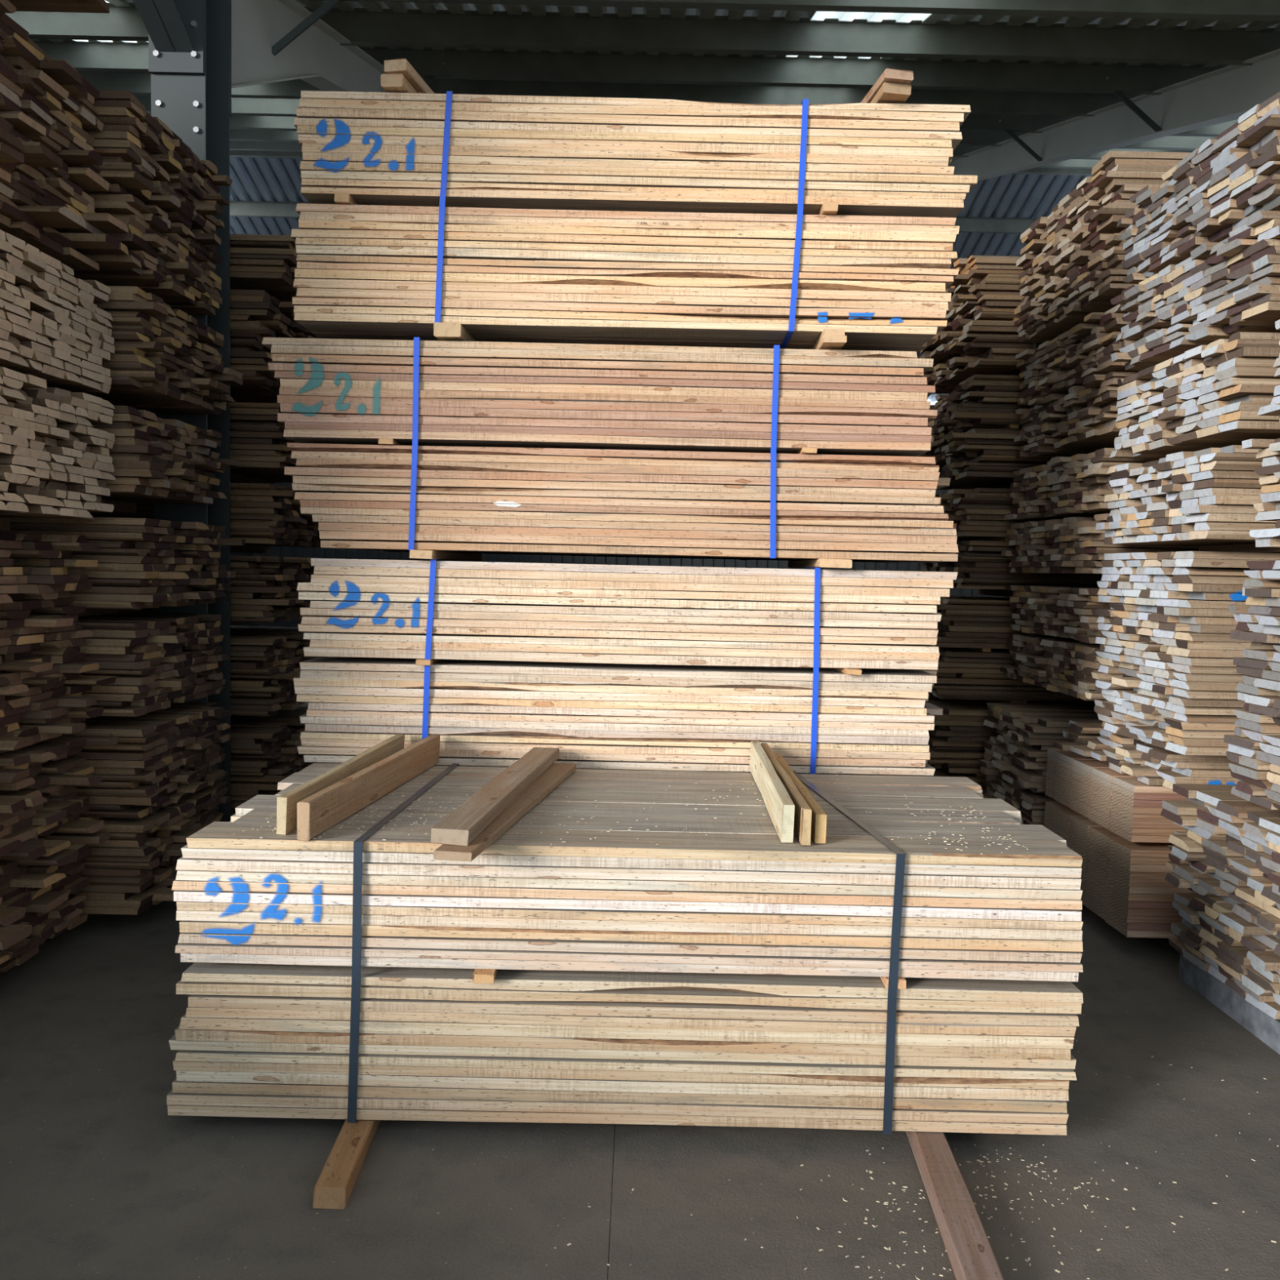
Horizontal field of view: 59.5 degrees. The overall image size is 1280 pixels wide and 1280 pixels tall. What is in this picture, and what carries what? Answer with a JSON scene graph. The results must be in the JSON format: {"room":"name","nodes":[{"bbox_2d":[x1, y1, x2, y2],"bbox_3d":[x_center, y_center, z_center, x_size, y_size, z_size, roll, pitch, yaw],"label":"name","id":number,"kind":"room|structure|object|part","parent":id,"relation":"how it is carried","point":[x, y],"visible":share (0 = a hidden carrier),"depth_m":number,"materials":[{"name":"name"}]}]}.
{"room":"lumber warehouse","nodes":[
{"label":"lumber warehouse","id":0,"kind":"room"},
{"bbox_2d":[230,551,253,626],"bbox_3d":[-8.984,-1.960,13.165,0.050,5.000,25.500,1,4,0],"label":"wall","id":1,"kind":"structure","parent":0,"point":[248,624],"depth_m":25.32,"materials":[{"name":"grey metal"}]},
{"bbox_2d":[253,426,1023,626],"bbox_3d":[0.060,-2.747,25.888,18.000,5.350,0.080,1,4,0],"label":"wall","id":2,"kind":"structure","parent":0,"point":[301,552],"depth_m":25.91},
{"bbox_2d":[0,656,1279,1279],"bbox_3d":[-0.020,0.926,11.833,19.000,0.200,30.500,1,4,0],"label":"floor","id":3,"kind":"structure","parent":0,"point":[98,1180],"depth_m":2.91,"materials":[{"name":"concrete"}]},
{"bbox_2d":[0,734,117,976],"bbox_3d":[-3.366,0.833,3.800,2.584,0.859,1.505,1,4,0],"label":"bundle","id":4,"kind":"object","parent":3,"relation":"on","point":[42,849],"visible":1,"depth_m":4.15,"materials":[{"name":"brown wood"}]},
{"bbox_2d":[0,532,116,753],"bbox_3d":[-3.369,0.002,3.749,2.574,0.794,1.502,1,4,0],"label":"bundle","id":5,"kind":"object","parent":4,"relation":"on","point":[42,686],"visible":1,"depth_m":4.15,"materials":[{"name":"brown wood"}]},
{"bbox_2d":[0,366,116,531],"bbox_3d":[-3.301,-0.668,3.770,2.431,0.526,1.430,1,4,0],"label":"bundle","id":6,"kind":"object","parent":5,"relation":"on","point":[54,462],"visible":1,"depth_m":4.03,"materials":[{"name":"brown wood"}]},
{"bbox_2d":[0,229,115,393],"bbox_3d":[-3.295,-1.156,3.743,2.430,0.438,1.438,1,4,0],"label":"bundle","id":7,"kind":"object","parent":6,"relation":"on","point":[52,330],"visible":1,"depth_m":4.00,"materials":[{"name":"brown wood"}]},
{"bbox_2d":[0,0,128,271],"bbox_3d":[-3.283,-1.762,3.663,2.544,0.739,1.561,1,4,0],"label":"bundle","id":8,"kind":"object","parent":7,"relation":"on","point":[47,156],"visible":1,"depth_m":4.01,"materials":[{"name":"brown wood"}]},
{"bbox_2d":[8,0,109,13],"bbox_3d":[-2.999,-2.412,3.262,2.520,0.579,1.242,1,4,0],"label":"bundle","id":9,"kind":"object","parent":8,"relation":"on","point":[46,6],"visible":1,"depth_m":3.85,"materials":[{"name":"brown wood"}]},
{"bbox_2d":[62,702,231,915],"bbox_3d":[-3.213,0.749,5.096,2.534,0.869,0.982,1,4,0],"label":"bundle","id":10,"kind":"object","parent":3,"relation":"on","point":[162,784],"visible":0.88,"depth_m":4.72,"materials":[{"name":"brown wood"}]},
{"bbox_2d":[73,612,230,716],"bbox_3d":[-3.223,0.092,5.055,2.497,0.434,0.982,1,4,0],"label":"bundle","id":11,"kind":"object","parent":10,"relation":"on","point":[157,660],"visible":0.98,"depth_m":4.79,"materials":[{"name":"brown wood"}]},
{"bbox_2d":[0,517,244,616],"bbox_3d":[-3.194,-0.341,5.023,2.536,0.424,0.973,1,4,0],"label":"bundle","id":12,"kind":"object","parent":11,"relation":"on","point":[128,580],"visible":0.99,"depth_m":4.63,"materials":[{"name":"brown wood"}]},
{"bbox_2d":[91,405,239,513],"bbox_3d":[-3.210,-0.803,5.000,2.510,0.399,0.982,1,4,0],"label":"bundle","id":13,"kind":"object","parent":12,"relation":"on","point":[156,460],"visible":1,"depth_m":4.83,"materials":[{"name":"brown wood"}]},
{"bbox_2d":[87,285,243,414],"bbox_3d":[-3.185,-1.252,4.967,2.530,0.439,0.982,1,4,0],"label":"bundle","id":14,"kind":"object","parent":13,"relation":"on","point":[164,359],"visible":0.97,"depth_m":4.79,"materials":[{"name":"brown wood"}]},
{"bbox_2d":[71,90,232,315],"bbox_3d":[-3.188,-1.870,4.929,2.509,0.718,0.983,1,4,0],"label":"bundle","id":15,"kind":"object","parent":14,"relation":"on","point":[167,198],"visible":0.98,"depth_m":4.74,"materials":[{"name":"brown wood"}]},
{"bbox_2d":[231,705,332,816],"bbox_3d":[-3.176,0.761,6.582,2.663,0.659,1.216,1,4,0],"label":"bundle","id":16,"kind":"object","parent":3,"relation":"on","point":[264,753],"visible":0.09,"depth_m":6.05,"materials":[{"name":"brown wood"}]},
{"bbox_2d":[230,626,328,716],"bbox_3d":[-3.155,0.162,6.543,2.629,0.459,1.218,1,4,0],"label":"bundle","id":17,"kind":"object","parent":16,"relation":"on","point":[264,661],"visible":0.27,"depth_m":5.99,"materials":[{"name":"brown wood"}]},
{"bbox_2d":[74,554,319,624],"bbox_3d":[-3.129,-0.306,6.515,2.640,0.399,1.221,1,4,0],"label":"bundle","id":18,"kind":"object","parent":17,"relation":"on","point":[261,591],"visible":0.32,"depth_m":5.98,"materials":[{"name":"brown wood"}]},
{"bbox_2d":[88,483,347,553],"bbox_3d":[-3.090,-0.705,6.488,2.619,0.359,1.215,1,4,0],"label":"bundle","id":19,"kind":"object","parent":18,"relation":"on","point":[264,515],"visible":0.38,"depth_m":5.92,"materials":[{"name":"brown wood"}]},
{"bbox_2d":[230,402,300,484],"bbox_3d":[-3.045,-1.113,6.462,2.616,0.379,1.219,1,4,0],"label":"bundle","id":20,"kind":"object","parent":19,"relation":"on","point":[259,445],"visible":0.1,"depth_m":5.88,"materials":[{"name":"brown wood"}]},
{"bbox_2d":[230,288,319,403],"bbox_3d":[-3.139,-1.624,6.430,2.624,0.519,1.220,1,4,0],"label":"bundle","id":21,"kind":"object","parent":20,"relation":"on","point":[255,315],"visible":0.14,"depth_m":5.87,"materials":[{"name":"brown wood"}]},
{"bbox_2d":[230,234,297,302],"bbox_3d":[-3.017,-2.034,6.403,2.571,0.265,1.252,1,4,0],"label":"bundle","id":22,"kind":"object","parent":21,"relation":"on","point":[268,263],"visible":0.11,"depth_m":5.83,"materials":[{"name":"brown wood"}]},
{"bbox_2d":[133,0,444,822],"bbox_3d":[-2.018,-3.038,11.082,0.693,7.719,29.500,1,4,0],"label":"steel column","id":23,"kind":"structure","parent":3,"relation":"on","point":[199,51],"depth_m":5.72,"materials":[{"name":"metal"}]},
{"bbox_3d":[-2.204,-3.057,5.500,0.260,0.800,0.370,1,4,0],"label":"plate","id":24,"kind":"part","parent":23,"relation":"part of","materials":[{"name":"paint"}]},
{"bbox_2d":[312,1119,380,1208],"bbox_3d":[-0.776,1.317,3.403,0.081,0.058,1.357,1,4,-2],"label":"bearer","id":25,"kind":"object","parent":3,"relation":"on","point":[333,1188],"visible":0.31,"depth_m":2.84,"materials":[{"name":"brown wood"}]},
{"bbox_2d":[166,763,1083,1135],"bbox_3d":[-0.031,0.904,3.608,2.570,0.774,1.245,1,4,0],"label":"bundle","id":26,"kind":"object","parent":25,"relation":"on","point":[735,974],"visible":0.98,"depth_m":3.03,"materials":[{"name":"brown wood"}]},
{"bbox_2d":[276,733,404,835],"bbox_3d":[-0.941,0.443,3.639,0.034,0.106,1.185,1,4,3],"label":"board","id":27,"kind":"object","parent":26,"relation":"on","point":[286,802],"visible":0.57,"depth_m":3.38,"materials":[{"name":"beige wood"}]},
{"bbox_2d":[297,734,439,840],"bbox_3d":[-0.836,0.447,3.610,0.037,0.106,1.248,2,4,6],"label":"board","id":28,"kind":"object","parent":26,"relation":"on","point":[318,812],"visible":1,"depth_m":3.40,"materials":[{"name":"brown wood"}]},
{"bbox_2d":[433,762,576,862],"bbox_3d":[-0.379,0.506,3.482,0.104,0.026,1.328,2,4,8],"label":"board","id":29,"kind":"object","parent":26,"relation":"on","point":[556,774],"visible":0.64,"depth_m":3.27,"materials":[{"name":"brown wood"}]},
{"bbox_2d":[431,746,559,845],"bbox_3d":[-0.424,0.467,3.557,0.104,0.042,1.351,2,4,6],"label":"board","id":30,"kind":"object","parent":29,"relation":"on","point":[466,822],"visible":1,"depth_m":3.28,"materials":[{"name":"brown wood"}]},
{"bbox_2d":[244,779,1025,853],"bbox_3d":[-0.014,0.519,3.586,2.202,0.001,1.144,1,4,0],"label":"wood shavings","id":31,"kind":"object","parent":26,"relation":"on","point":[837,780],"visible":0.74,"depth_m":3.26},
{"bbox_2d":[749,741,795,842],"bbox_3d":[0.419,0.469,3.646,0.035,0.110,1.164,1,4,1],"label":"board","id":32,"kind":"object","parent":26,"relation":"on","point":[780,806],"visible":1,"depth_m":3.38,"materials":[{"name":"beige wood"}]},
{"bbox_2d":[760,742,811,845],"bbox_3d":[0.460,0.475,3.644,0.030,0.100,1.169,1,4,1],"label":"board","id":33,"kind":"object","parent":26,"relation":"on","point":[802,811],"visible":0.6,"depth_m":3.19,"materials":[{"name":"beige wood"}]},
{"bbox_2d":[773,753,826,843],"bbox_3d":[0.498,0.488,3.593,0.033,0.082,1.017,1,4,0],"label":"board","id":34,"kind":"object","parent":26,"relation":"on","point":[819,817],"visible":0.48,"depth_m":3.16,"materials":[{"name":"beige wood"}]},
{"bbox_2d":[566,1040,1277,1279],"bbox_3d":[1.008,1.413,2.932,2.329,0.001,0.986,-1,4,-33],"label":"wood shavings","id":35,"kind":"object","parent":3,"relation":"on","point":[1126,1162],"visible":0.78,"depth_m":2.82},
{"bbox_2d":[906,1131,1004,1279],"bbox_3d":[0.804,1.361,3.264,0.092,0.057,1.757,1,4,4],"label":"bearer","id":36,"kind":"object","parent":3,"relation":"on","point":[971,1256],"visible":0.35,"depth_m":2.70,"materials":[{"name":"brown wood"}]},
{"bbox_2d":[918,692,1095,793],"bbox_3d":[2.930,0.794,7.127,2.607,0.788,1.121,1,4,0],"label":"bundle","id":37,"kind":"object","parent":3,"relation":"on","point":[956,748],"visible":0.06,"depth_m":6.59,"materials":[{"name":"brown wood"}]},
{"bbox_2d":[930,595,1094,703],"bbox_3d":[2.955,0.071,7.079,2.607,0.638,1.121,1,4,0],"label":"bundle","id":38,"kind":"object","parent":37,"relation":"on","point":[972,642],"visible":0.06,"depth_m":6.54,"materials":[{"name":"brown wood"}]},
{"bbox_2d":[920,487,1231,596],"bbox_3d":[3.094,-0.574,7.028,2.655,0.639,1.146,1,4,0],"label":"bundle","id":39,"kind":"object","parent":38,"relation":"on","point":[979,513],"visible":0.21,"depth_m":6.50,"materials":[{"name":"brown wood"}]},
{"bbox_2d":[918,374,1050,489],"bbox_3d":[3.081,-1.218,6.990,2.586,0.628,1.144,1,4,0],"label":"bundle","id":40,"kind":"object","parent":39,"relation":"on","point":[974,430],"visible":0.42,"depth_m":6.47,"materials":[{"name":"brown wood"}]},
{"bbox_2d":[917,269,1043,394],"bbox_3d":[3.100,-1.840,6.948,2.604,0.595,1.172,1,4,0],"label":"bundle","id":41,"kind":"object","parent":40,"relation":"on","point":[980,336],"visible":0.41,"depth_m":6.48,"materials":[{"name":"brown wood"}]},
{"bbox_2d":[948,255,1026,288],"bbox_3d":[3.085,-2.181,6.899,2.446,0.097,0.971,1,4,0],"label":"bundle","id":42,"kind":"object","parent":41,"relation":"on","point":[973,262],"visible":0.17,"depth_m":6.43,"materials":[{"name":"brown wood"}]},
{"bbox_2d":[978,702,1102,826],"bbox_3d":[3.160,0.834,6.107,2.474,0.849,0.803,1,4,0],"label":"bundle","id":43,"kind":"object","parent":3,"relation":"on","point":[1013,766],"visible":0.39,"depth_m":5.93,"materials":[{"name":"brown wood"}]},
{"bbox_2d":[1000,585,1122,700],"bbox_3d":[3.285,0.044,5.801,2.504,0.589,1.300,1,4,0],"label":"bundle","id":44,"kind":"object","parent":43,"relation":"on","point":[1061,658],"visible":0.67,"depth_m":5.71,"materials":[{"name":"brown wood"}]},
{"bbox_2d":[1000,448,1279,585],"bbox_3d":[3.294,-0.577,5.766,2.496,0.633,1.303,1,4,0],"label":"bundle","id":45,"kind":"object","parent":44,"relation":"on","point":[1065,495],"visible":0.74,"depth_m":5.56,"materials":[{"name":"brown wood"}]},
{"bbox_2d":[1013,304,1139,458],"bbox_3d":[3.329,-1.222,5.721,2.494,0.628,1.299,1,4,0],"label":"bundle","id":46,"kind":"object","parent":45,"relation":"on","point":[1071,379],"visible":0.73,"depth_m":5.60,"materials":[{"name":"brown wood"}]},
{"bbox_2d":[1013,151,1191,342],"bbox_3d":[3.321,-1.882,5.683,2.497,0.668,1.306,1,4,0],"label":"bundle","id":47,"kind":"object","parent":46,"relation":"on","point":[1072,259],"visible":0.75,"depth_m":5.44,"materials":[{"name":"brown wood"}]},
{"bbox_2d":[1044,801,1195,938],"bbox_3d":[3.199,1.093,5.138,2.353,0.456,0.980,1,4,0],"label":"bundle","id":48,"kind":"object","parent":3,"relation":"on","point":[1123,882],"visible":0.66,"depth_m":4.74,"materials":[{"name":"brown wood"}]},
{"bbox_2d":[1044,747,1188,843],"bbox_3d":[3.207,0.729,5.115,2.354,0.266,0.980,1,4,0],"label":"bundle","id":49,"kind":"object","parent":48,"relation":"on","point":[1131,808],"visible":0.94,"depth_m":4.86,"materials":[{"name":"brown wood"}]},
{"bbox_2d":[1053,720,1238,789],"bbox_3d":[3.272,0.525,5.018,2.572,0.149,1.086,1,4,0],"label":"bundle","id":50,"kind":"object","parent":49,"relation":"on","point":[1152,765],"visible":0.48,"depth_m":4.68,"materials":[{"name":"brown wood"}]},
{"bbox_2d":[1084,551,1279,755],"bbox_3d":[3.242,0.053,4.659,2.465,0.784,0.824,1,4,-2],"label":"bundle","id":51,"kind":"object","parent":50,"relation":"on","point":[1169,679],"visible":0.74,"depth_m":4.37,"materials":[{"name":"brown wood"}]},
{"bbox_2d":[1095,444,1279,552],"bbox_3d":[3.252,-0.527,4.536,2.442,0.379,0.964,1,4,0],"label":"bundle","id":52,"kind":"object","parent":51,"relation":"on","point":[1205,499],"visible":1,"depth_m":4.31,"materials":[{"name":"brown wood"}]},
{"bbox_2d":[1109,331,1279,458],"bbox_3d":[3.280,-0.908,4.455,2.441,0.379,1.074,1,4,1],"label":"bundle","id":53,"kind":"object","parent":52,"relation":"on","point":[1212,395],"visible":0.98,"depth_m":4.24,"materials":[{"name":"brown wood"}]},
{"bbox_2d":[1110,91,1279,370],"bbox_3d":[3.307,-1.486,4.389,2.447,0.773,1.183,1,4,-1],"label":"bundle","id":54,"kind":"object","parent":53,"relation":"on","point":[1202,247],"visible":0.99,"depth_m":4.24,"materials":[{"name":"brown wood"}]},
{"bbox_2d":[1160,783,1279,1019],"bbox_3d":[3.276,0.968,3.802,2.480,0.669,1.311,1,4,0],"label":"bundle","id":55,"kind":"object","parent":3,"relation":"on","point":[1227,853],"visible":1,"depth_m":4.03,"materials":[{"name":"brown wood"}]},
{"bbox_2d":[1223,560,1279,810],"bbox_3d":[3.279,0.207,3.480,2.483,0.859,0.960,1,4,0],"label":"bundle","id":56,"kind":"object","parent":55,"relation":"on","point":[1255,746],"visible":1,"depth_m":3.79,"materials":[{"name":"brown wood"}]},
{"bbox_2d":[1241,438,1279,547],"bbox_3d":[3.281,-0.428,3.384,2.478,0.398,0.951,1,4,0],"label":"bundle","id":57,"kind":"object","parent":56,"relation":"on","point":[1268,509],"visible":1,"depth_m":3.77,"materials":[{"name":"brown wood"}]},
{"bbox_2d":[1257,319,1279,422],"bbox_3d":[3.318,-0.949,3.296,2.506,0.629,0.947,1,4,0],"label":"bundle","id":58,"kind":"object","parent":57,"relation":"on","point":[1273,409],"visible":1,"depth_m":3.74,"materials":[{"name":"brown wood"}]},
{"bbox_2d":[1178,954,1279,1054],"bbox_3d":[3.356,1.382,3.420,2.430,0.104,2.060,1,4,0],"label":"concrete plinth","id":59,"kind":"object","parent":3,"relation":"on","point":[1263,1026],"visible":0.5,"depth_m":4.05,"materials":[{"name":"grey concrete"}]},
{"bbox_3d":[0.773,1.201,4.880,0.096,0.169,1.176,1,4,0],"label":"bearer","id":60,"kind":"object","parent":3,"relation":"on","visible":0},
{"bbox_2d":[334,762,918,776],"bbox_3d":[-0.078,0.811,4.872,2.516,0.572,1.122,1,4,0],"label":"bundle","id":61,"kind":"object","parent":60,"relation":"on","point":[335,762],"visible":0.02,"depth_m":4.66,"materials":[{"name":"brown wood"}]},
{"bbox_2d":[807,773,841,774],"bbox_3d":[0.730,0.508,4.831,0.094,0.060,1.026,1,4,0],"label":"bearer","id":62,"kind":"object","parent":61,"relation":"on","point":[807,773],"visible":0.02,"depth_m":4.32,"materials":[{"name":"brown wood"}]},
{"bbox_3d":[-0.793,0.474,4.832,0.095,0.060,1.025,1,4,0],"label":"bearer","id":63,"kind":"object","parent":61,"relation":"on","visible":0},
{"bbox_2d":[293,558,957,775],"bbox_3d":[-0.060,0.069,4.795,2.590,0.785,1.180,1,4,0],"label":"bundle","id":64,"kind":"object","parent":63,"relation":"on","point":[628,667],"visible":0.99,"depth_m":4.26,"materials":[{"name":"brown wood"}]},
{"bbox_2d":[409,549,482,560],"bbox_3d":[-0.804,-0.355,4.748,0.088,0.033,1.128,1,4,2],"label":"bearer","id":65,"kind":"object","parent":64,"relation":"on","point":[421,554],"visible":0.98,"depth_m":4.42,"materials":[{"name":"beige wood"}]},
{"bbox_2d":[262,337,958,562],"bbox_3d":[-0.087,-0.751,4.756,2.706,0.790,1.155,1,4,0],"label":"bundle","id":66,"kind":"object","parent":65,"relation":"on","point":[775,453],"visible":1,"depth_m":4.20,"materials":[{"name":"brown wood"}]},
{"bbox_2d":[433,322,475,341],"bbox_3d":[-0.699,-1.185,4.701,0.103,0.053,1.115,1,4,2],"label":"bearer","id":67,"kind":"object","parent":66,"relation":"on","point":[442,331],"visible":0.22,"depth_m":4.15,"materials":[{"name":"beige wood"}]},
{"bbox_2d":[290,90,977,353],"bbox_3d":[-0.042,-1.615,4.699,2.598,0.839,1.201,1,4,0],"label":"bundle","id":68,"kind":"object","parent":67,"relation":"on","point":[523,219],"visible":0.99,"depth_m":4.15,"materials":[{"name":"brown wood"}]},
{"bbox_2d":[380,73,417,93],"bbox_3d":[-0.822,-2.076,4.679,0.087,0.046,1.216,2,4,8],"label":"board","id":69,"kind":"object","parent":68,"relation":"on","point":[390,82],"visible":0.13,"depth_m":4.08,"materials":[{"name":"beige wood"}]},
{"bbox_2d":[384,57,435,93],"bbox_3d":[-0.777,-2.118,4.656,0.088,0.041,1.227,2,4,10],"label":"board","id":70,"kind":"object","parent":69,"relation":"on","point":[402,66],"visible":0.17,"depth_m":4.08,"materials":[{"name":"beige wood"}]},
{"bbox_2d":[870,82,911,103],"bbox_3d":[0.881,-2.033,4.649,0.108,0.038,1.210,1,4,-5],"label":"board","id":71,"kind":"object","parent":68,"relation":"on","point":[889,92],"visible":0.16,"depth_m":4.06,"materials":[{"name":"beige wood"}]},
{"bbox_2d":[860,68,913,103],"bbox_3d":[0.860,-2.068,4.616,0.110,0.034,1.215,1,4,-7],"label":"board","id":72,"kind":"object","parent":71,"relation":"on","point":[889,75],"visible":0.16,"depth_m":4.03,"materials":[{"name":"beige wood"}]},
{"bbox_2d":[814,334,846,350],"bbox_3d":[0.728,-1.139,4.676,0.088,0.027,1.166,1,4,1],"label":"bearer","id":73,"kind":"object","parent":66,"relation":"on","point":[827,342],"visible":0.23,"depth_m":4.12,"materials":[{"name":"beige wood"}]},
{"bbox_2d":[811,328,844,349],"bbox_3d":[0.729,-1.166,4.685,0.076,0.026,1.148,1,4,2],"label":"bearer","id":74,"kind":"object","parent":73,"relation":"on","point":[826,331],"visible":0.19,"depth_m":4.12,"materials":[{"name":"beige wood"}]},
{"bbox_2d":[787,558,852,568],"bbox_3d":[0.745,-0.321,4.738,0.121,0.034,1.148,1,4,2],"label":"bearer","id":75,"kind":"object","parent":64,"relation":"on","point":[820,562],"visible":0.98,"depth_m":4.17,"materials":[{"name":"beige wood"}]},
{"bbox_2d":[4,0,1279,401],"bbox_3d":[0.120,-5.499,10.923,18.000,3.225,29.500,1,4,0],"label":"ceiling","id":76,"kind":"structure","parent":0,"point":[1029,66],"depth_m":9.46,"materials":[{"name":"metal"}]},
{"bbox_2d":[948,48,1279,181],"bbox_3d":[4.228,-2.902,11.082,0.693,7.719,29.500,1,4,0],"label":"beam","id":77,"kind":"structure","parent":0,"point":[1223,95],"depth_m":9.82,"materials":[{"name":"metal"}]}
]}

